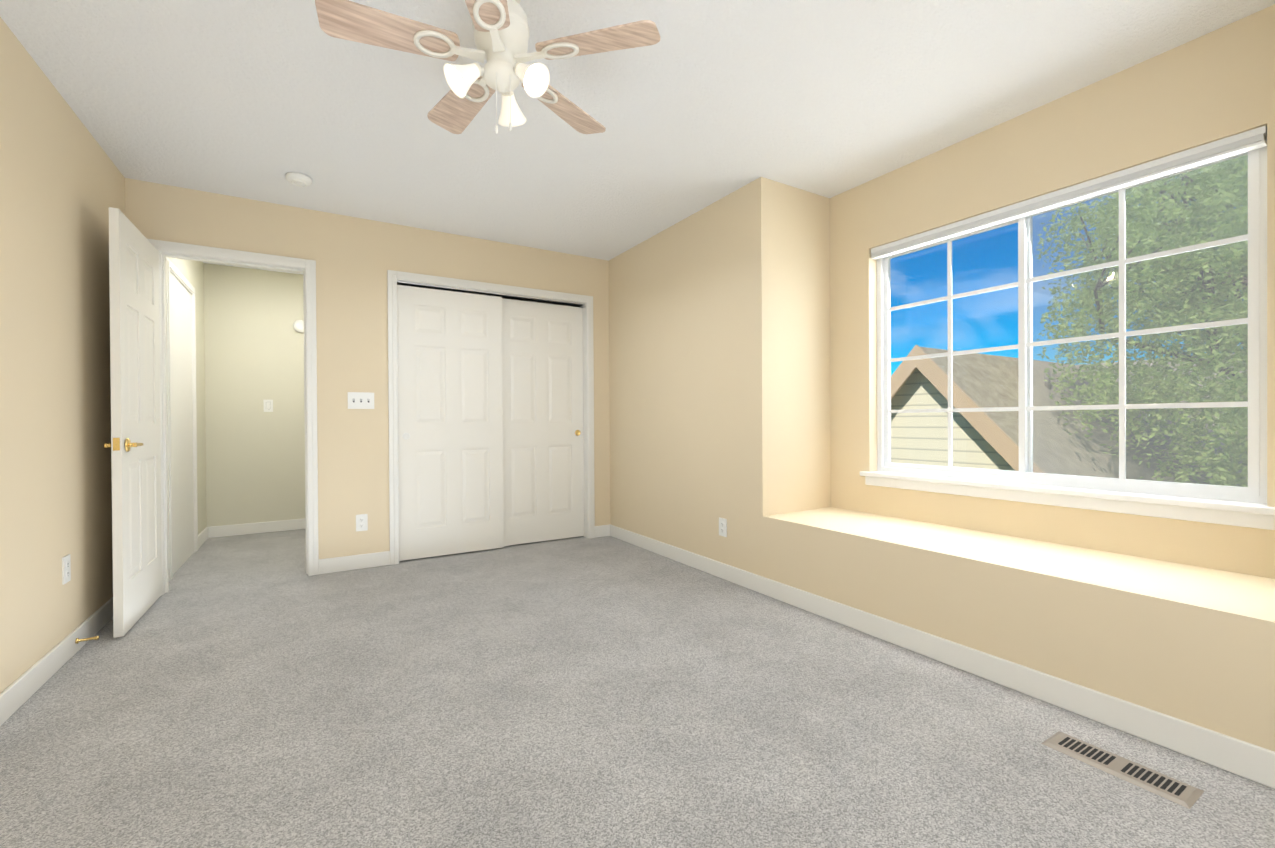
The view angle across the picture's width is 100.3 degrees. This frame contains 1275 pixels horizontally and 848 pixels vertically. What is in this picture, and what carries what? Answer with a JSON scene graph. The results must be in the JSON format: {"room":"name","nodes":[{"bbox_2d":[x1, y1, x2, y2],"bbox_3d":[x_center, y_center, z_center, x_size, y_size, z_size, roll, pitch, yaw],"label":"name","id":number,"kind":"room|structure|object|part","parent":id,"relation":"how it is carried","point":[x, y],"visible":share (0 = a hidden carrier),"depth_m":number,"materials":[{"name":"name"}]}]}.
{"room":"empty bedroom","nodes":[
{"label":"empty bedroom","id":0,"kind":"room"},
{"bbox_2d":[0,17,124,692],"bbox_3d":[-1.681,-0.199,0.868,0.120,2.440,5.110,-1,0,-31],"label":"wall","id":1,"kind":"structure","parent":0,"point":[62,184],"depth_m":2.18,"materials":[{"name":"beige paint"}]},
{"bbox_2d":[0,597,112,725],"bbox_3d":[-1.644,0.970,0.955,0.014,0.100,4.976,-1,0,-31],"label":"baseboard","id":2,"kind":"structure","parent":1,"relation":"attached to","point":[18,693],"depth_m":2.12,"materials":[{"name":"white wood"}]},
{"bbox_2d":[75,636,98,643],"bbox_3d":[-2.459,0.963,2.380,0.073,0.024,0.024,-1,0,-31],"label":"door stop","id":3,"kind":"object","parent":2,"relation":"attached to","point":[77,640],"visible":0.98,"depth_m":2.38,"materials":[{"name":"gold metal"}]},
{"bbox_2d":[62,554,70,584],"bbox_3d":[-2.470,0.628,2.303,0.008,0.115,0.072,-1,0,-31],"label":"outlet","id":4,"kind":"object","parent":1,"relation":"attached to","point":[66,569],"visible":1,"depth_m":2.29,"materials":[{"name":"white plastic"}]},
{"bbox_2d":[169,258,206,534],"bbox_3d":[-3.436,-0.205,3.950,0.120,2.440,1.740,-1,0,-31],"label":"wall","id":5,"kind":"structure","parent":0,"point":[192,271],"depth_m":4.51,"materials":[{"name":"paint"}]},
{"bbox_2d":[165,257,197,579],"bbox_3d":[-3.297,-0.036,3.859,0.023,2.102,0.964,-1,0,-31],"label":"door","id":6,"kind":"structure","parent":5,"relation":"attached to","point":[182,419],"depth_m":3.84,"materials":[{"name":"white wood"}]},
{"bbox_2d":[198,527,209,548],"bbox_3d":[-3.680,0.964,4.499,0.014,0.100,0.490,-1,0,-31],"label":"baseboard","id":7,"kind":"structure","parent":5,"relation":"attached to","point":[205,534],"depth_m":4.52,"materials":[{"name":"white wood"}]},
{"bbox_2d":[204,263,304,526],"bbox_3d":[-3.367,-0.211,5.080,1.410,2.440,0.120,-1,0,-31],"label":"wall","id":8,"kind":"structure","parent":0,"point":[255,452],"depth_m":4.91,"materials":[{"name":"paint"}]},
{"bbox_2d":[210,519,305,537],"bbox_3d":[-3.324,0.959,5.027,1.170,0.100,0.018,-1,0,-31],"label":"baseboard","id":9,"kind":"structure","parent":8,"relation":"attached to","point":[295,524],"depth_m":4.91,"materials":[{"name":"white wood"}]},
{"bbox_2d":[263,400,272,411],"bbox_3d":[-3.441,-0.170,4.960,0.072,0.115,0.008,-1,0,-31],"label":"light switch","id":10,"kind":"object","parent":8,"relation":"attached to","point":[268,405],"visible":1,"depth_m":4.96,"materials":[{"name":"white plastic"}]},
{"bbox_2d":[293,320,303,332],"bbox_3d":[-3.214,-0.932,5.076,0.120,0.120,0.043,-1,0,-31],"label":"smoke detector","id":11,"kind":"object","parent":8,"relation":"attached to","point":[298,325],"visible":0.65,"depth_m":5.06,"materials":[{"name":"white plastic"}]},
{"bbox_2d":[125,178,609,558],"bbox_3d":[-1.377,-0.218,4.112,4.008,2.440,0.120,-1,0,-31],"label":"wall","id":12,"kind":"structure","parent":0,"point":[355,258],"depth_m":3.69,"materials":[{"name":"beige paint"}]},
{"bbox_2d":[104,207,161,637],"bbox_3d":[-2.640,-0.006,2.817,0.116,2.020,0.724,-1,0,-31],"label":"bedroom door","id":13,"kind":"structure","parent":12,"relation":"in","point":[135,410],"depth_m":2.70,"materials":[{"name":"white wood"}]},
{"bbox_2d":[113,438,119,450],"bbox_3d":[-2.454,0.095,2.506,0.024,0.060,0.002,-1,0,-31],"label":"latch plate","id":14,"kind":"object","parent":13,"relation":"attached to","point":[116,444],"depth_m":2.50,"materials":[{"name":"gold metal"}]},
{"bbox_3d":[-2.509,0.102,2.598,0.116,0.067,0.142,-1,0,-31],"label":"handle","id":15,"kind":"part","parent":13,"relation":"part of","materials":[{"name":"gold metal"}]},
{"bbox_2d":[148,239,318,594],"bbox_3d":[-2.546,-0.038,3.403,0.854,2.102,0.164,-1,0,-31],"label":"door frame","id":16,"kind":"structure","parent":12,"relation":"attached to","point":[308,266],"depth_m":3.48,"materials":[{"name":"white wood"}]},
{"bbox_2d":[348,392,373,408],"bbox_3d":[-1.922,-0.163,3.702,0.165,0.115,0.016,-1,0,-31],"label":"switch plate","id":17,"kind":"object","parent":12,"relation":"attached to","point":[360,400],"visible":1,"depth_m":3.70,"materials":[{"name":"white plastic"}]},
{"bbox_2d":[356,514,367,530],"bbox_3d":[-1.921,0.687,3.708,0.072,0.115,0.008,-1,0,-31],"label":"outlet","id":18,"kind":"object","parent":12,"relation":"attached to","point":[361,522],"visible":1,"depth_m":3.71,"materials":[{"name":"white plastic"}]},
{"bbox_2d":[397,285,503,560],"bbox_3d":[-1.413,-0.010,4.067,0.772,2.000,0.032,-1,0,-31],"label":"closet door","id":19,"kind":"structure","parent":12,"relation":"in","point":[450,407],"depth_m":4.04,"materials":[{"name":"white wood"}]},
{"bbox_2d":[402,433,409,439],"bbox_3d":[-1.687,0.088,3.881,0.052,0.052,0.006,-1,0,-31],"label":"door pull","id":20,"kind":"object","parent":19,"relation":"attached to","point":[405,436],"visible":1,"depth_m":3.88,"materials":[{"name":"white plastic"}]},
{"bbox_2d":[319,524,610,573],"bbox_3d":[-1.189,0.950,4.150,2.226,0.100,0.014,-1,0,-31],"label":"baseboard","id":21,"kind":"structure","parent":12,"relation":"attached to","point":[348,563],"depth_m":3.69,"materials":[{"name":"white wood"}]},
{"bbox_2d":[397,281,584,305],"bbox_3d":[-1.119,-1.036,4.268,1.504,0.010,0.080,-1,0,-31],"label":"trim","id":22,"kind":"structure","parent":12,"relation":"attached to","point":[484,293],"depth_m":4.20,"materials":[{"name":"white wood"}]},
{"bbox_2d":[387,270,594,564],"bbox_3d":[-1.113,-0.031,4.273,1.544,2.060,0.120,-1,0,-31],"label":"door frame","id":23,"kind":"structure","parent":12,"relation":"attached to","point":[585,423],"depth_m":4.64,"materials":[{"name":"white wood"}]},
{"bbox_2d":[502,298,583,545],"bbox_3d":[-0.813,-0.016,4.481,0.772,2.000,0.032,-1,0,-31],"label":"closet door","id":24,"kind":"structure","parent":12,"relation":"in","point":[543,443],"depth_m":4.47,"materials":[{"name":"white wood"}]},
{"bbox_2d":[502,297,579,306],"bbox_3d":[-0.945,-0.225,4.855,2.498,2.440,0.700,-1,0,-31],"label":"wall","id":25,"kind":"structure","parent":0,"point":[540,302],"depth_m":5.15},
{"bbox_2d":[0,529,1274,847],"bbox_3d":[-0.525,1.054,2.730,4.008,0.100,7.090,-1,0,-31],"label":"floor","id":26,"kind":"structure","parent":0,"point":[252,691],"depth_m":1.75,"materials":[{"name":"carpet"}]},
{"bbox_2d":[763,507,1274,751],"bbox_3d":[1.552,0.766,2.357,0.600,0.454,2.156,-1,0,-31],"label":"seat","id":27,"kind":"object","parent":26,"relation":"on","point":[1195,645],"visible":0.89,"depth_m":1.92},
{"bbox_2d":[1041,731,1203,808],"bbox_3d":[1.401,0.995,1.554,0.125,0.008,0.330,-1,0,-31],"label":"air vent register","id":28,"kind":"object","parent":26,"relation":"on","point":[1164,786],"visible":1,"depth_m":1.53,"materials":[{"name":"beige metal"}]},
{"bbox_2d":[0,0,1274,274],"bbox_3d":[-0.541,-1.486,2.717,4.008,0.100,7.090,-1,0,-31],"label":"ceiling","id":29,"kind":"structure","parent":0,"point":[700,104],"depth_m":2.33,"materials":[{"name":"white paint"}]},
{"bbox_2d":[285,172,311,186],"bbox_3d":[-1.958,-1.408,3.079,0.130,0.043,0.130,-1,0,-31],"label":"smoke detector","id":30,"kind":"object","parent":29,"relation":"attached to","point":[298,179],"visible":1,"depth_m":3.04,"materials":[{"name":"white plastic"}]},
{"bbox_2d":[315,0,659,133],"bbox_3d":[-0.473,-1.180,1.756,1.010,0.503,1.012,-1,0,-31],"label":"ceiling fan","id":31,"kind":"object","parent":29,"relation":"hanging from","point":[501,32],"visible":1,"depth_m":1.69,"materials":[{"name":"white"}]},
{"bbox_2d":[609,177,830,575],"bbox_3d":[0.548,-0.230,4.109,0.720,2.440,1.884,-1,0,-31],"label":"wall","id":32,"kind":"structure","parent":0,"point":[719,351],"depth_m":3.42,"materials":[{"name":"beige paint"}]},
{"bbox_2d":[719,517,726,536],"bbox_3d":[0.548,0.664,3.423,0.008,0.115,0.072,-1,0,-31],"label":"outlet","id":33,"kind":"object","parent":32,"relation":"attached to","point":[722,526],"visible":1,"depth_m":3.42,"materials":[{"name":"white plastic"}]},
{"bbox_2d":[610,525,1274,788],"bbox_3d":[1.052,0.945,2.592,0.014,0.100,4.976,-1,0,-31],"label":"baseboard","id":34,"kind":"structure","parent":32,"relation":"attached to","point":[1250,761],"depth_m":1.96,"materials":[{"name":"white wood"}]},
{"bbox_2d":[830,4,1274,578],"bbox_3d":[1.853,-0.230,2.539,0.120,2.440,2.156,-1,0,-31],"label":"wall","id":35,"kind":"structure","parent":0,"point":[1212,86],"depth_m":2.38,"materials":[{"name":"beige paint"}]},
{"bbox_2d":[860,471,1274,529],"bbox_3d":[1.814,0.326,2.537,0.112,0.079,1.648,-1,0,-31],"label":"window sill","id":36,"kind":"structure","parent":35,"relation":"attached to","point":[1247,514],"depth_m":2.25,"materials":[{"name":"white paint"}]},
{"bbox_2d":[871,125,1266,259],"bbox_3d":[1.815,-1.017,2.535,0.046,0.060,1.546,-1,0,-31],"label":"blind headrail","id":37,"kind":"object","parent":35,"relation":"attached to","point":[1243,142],"visible":0.88,"depth_m":2.28,"materials":[{"name":"white plastic"}]},
{"bbox_2d":[877,136,1266,503],"bbox_3d":[1.876,-0.380,2.574,0.053,1.340,1.558,-1,0,-31],"label":"window","id":38,"kind":"structure","parent":35,"relation":"in","point":[1255,491],"depth_m":2.30,"materials":[{"name":"white plastic"}]},
{"bbox_3d":[1.698,-0.381,2.891,0.010,1.224,0.713,-1,0,-31],"label":"window muntin","id":39,"kind":"part","parent":38,"relation":"part of","materials":[{"name":"white plastic"}]},
{"bbox_3d":[2.054,-0.379,2.255,0.010,1.224,0.713,-1,0,-31],"label":"window muntin","id":40,"kind":"part","parent":38,"relation":"part of","materials":[{"name":"white plastic"}]},
{"bbox_2d":[1032,155,1247,486],"bbox_3d":[2.090,-0.380,2.262,0.002,1.310,0.774,-1,0,-31],"label":"screen","id":41,"kind":"object","parent":38,"relation":"attached to","point":[1163,338],"depth_m":2.19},
{"label":"outside","id":42,"kind":"structure","parent":0,"visible":0},
{"bbox_3d":[25.225,3.878,15.599,180.000,0.200,160.000,-1,0,-31],"label":"ground","id":43,"kind":"structure","parent":42,"visible":0},
{"bbox_2d":[891,369,1014,470],"bbox_3d":[7.985,1.490,9.685,9.570,4.850,4.340,-1,0,-31],"label":"wall","id":44,"kind":"structure","parent":43,"relation":"on","point":[937,427],"depth_m":7.13,"materials":[{"name":"beige"}]},
{"bbox_2d":[921,347,1247,486],"bbox_3d":[7.978,0.278,9.679,9.930,2.705,4.700,-1,0,-31],"label":"house roof","id":45,"kind":"structure","parent":44,"relation":"on","point":[975,396],"depth_m":7.21,"materials":[{"name":"grey"}]},
{"bbox_2d":[891,345,1043,472],"bbox_3d":[3.727,0.386,7.097,0.040,2.882,4.700,-1,0,-31],"label":"fascia","id":46,"kind":"object","parent":45,"relation":"attached to","point":[976,418],"depth_m":6.58,"materials":[{"name":"beige wood"}]},
{"bbox_2d":[1044,368,1050,388],"bbox_3d":[5.944,-0.734,7.974,0.687,0.430,0.079,0,0,-22],"label":"pipe","id":47,"kind":"object","parent":45,"relation":"attached to","point":[1046,382],"depth_m":8.06,"materials":[{"name":"silver metal"}]},
{"bbox_2d":[1035,155,1247,486],"bbox_3d":[7.785,-0.058,6.138,6.267,8.020,4.965,-1,0,-31],"label":"tree","id":48,"kind":"object","parent":43,"relation":"on","point":[1184,319],"depth_m":6.33,"materials":[{"name":"green plant"}]},
{"bbox_3d":[15.854,2.271,8.850,7.000,3.200,16.200,-1,0,-31],"label":"wall","id":49,"kind":"structure","parent":0,"visible":0},
{"bbox_2d":[1086,353,1247,454],"bbox_3d":[15.838,-0.379,8.836,8.000,2.500,17.200,-1,0,-31],"label":"house roof","id":50,"kind":"structure","parent":49,"relation":"on","point":[1183,373],"depth_m":12.57,"materials":[{"name":"grey"}]}
]}

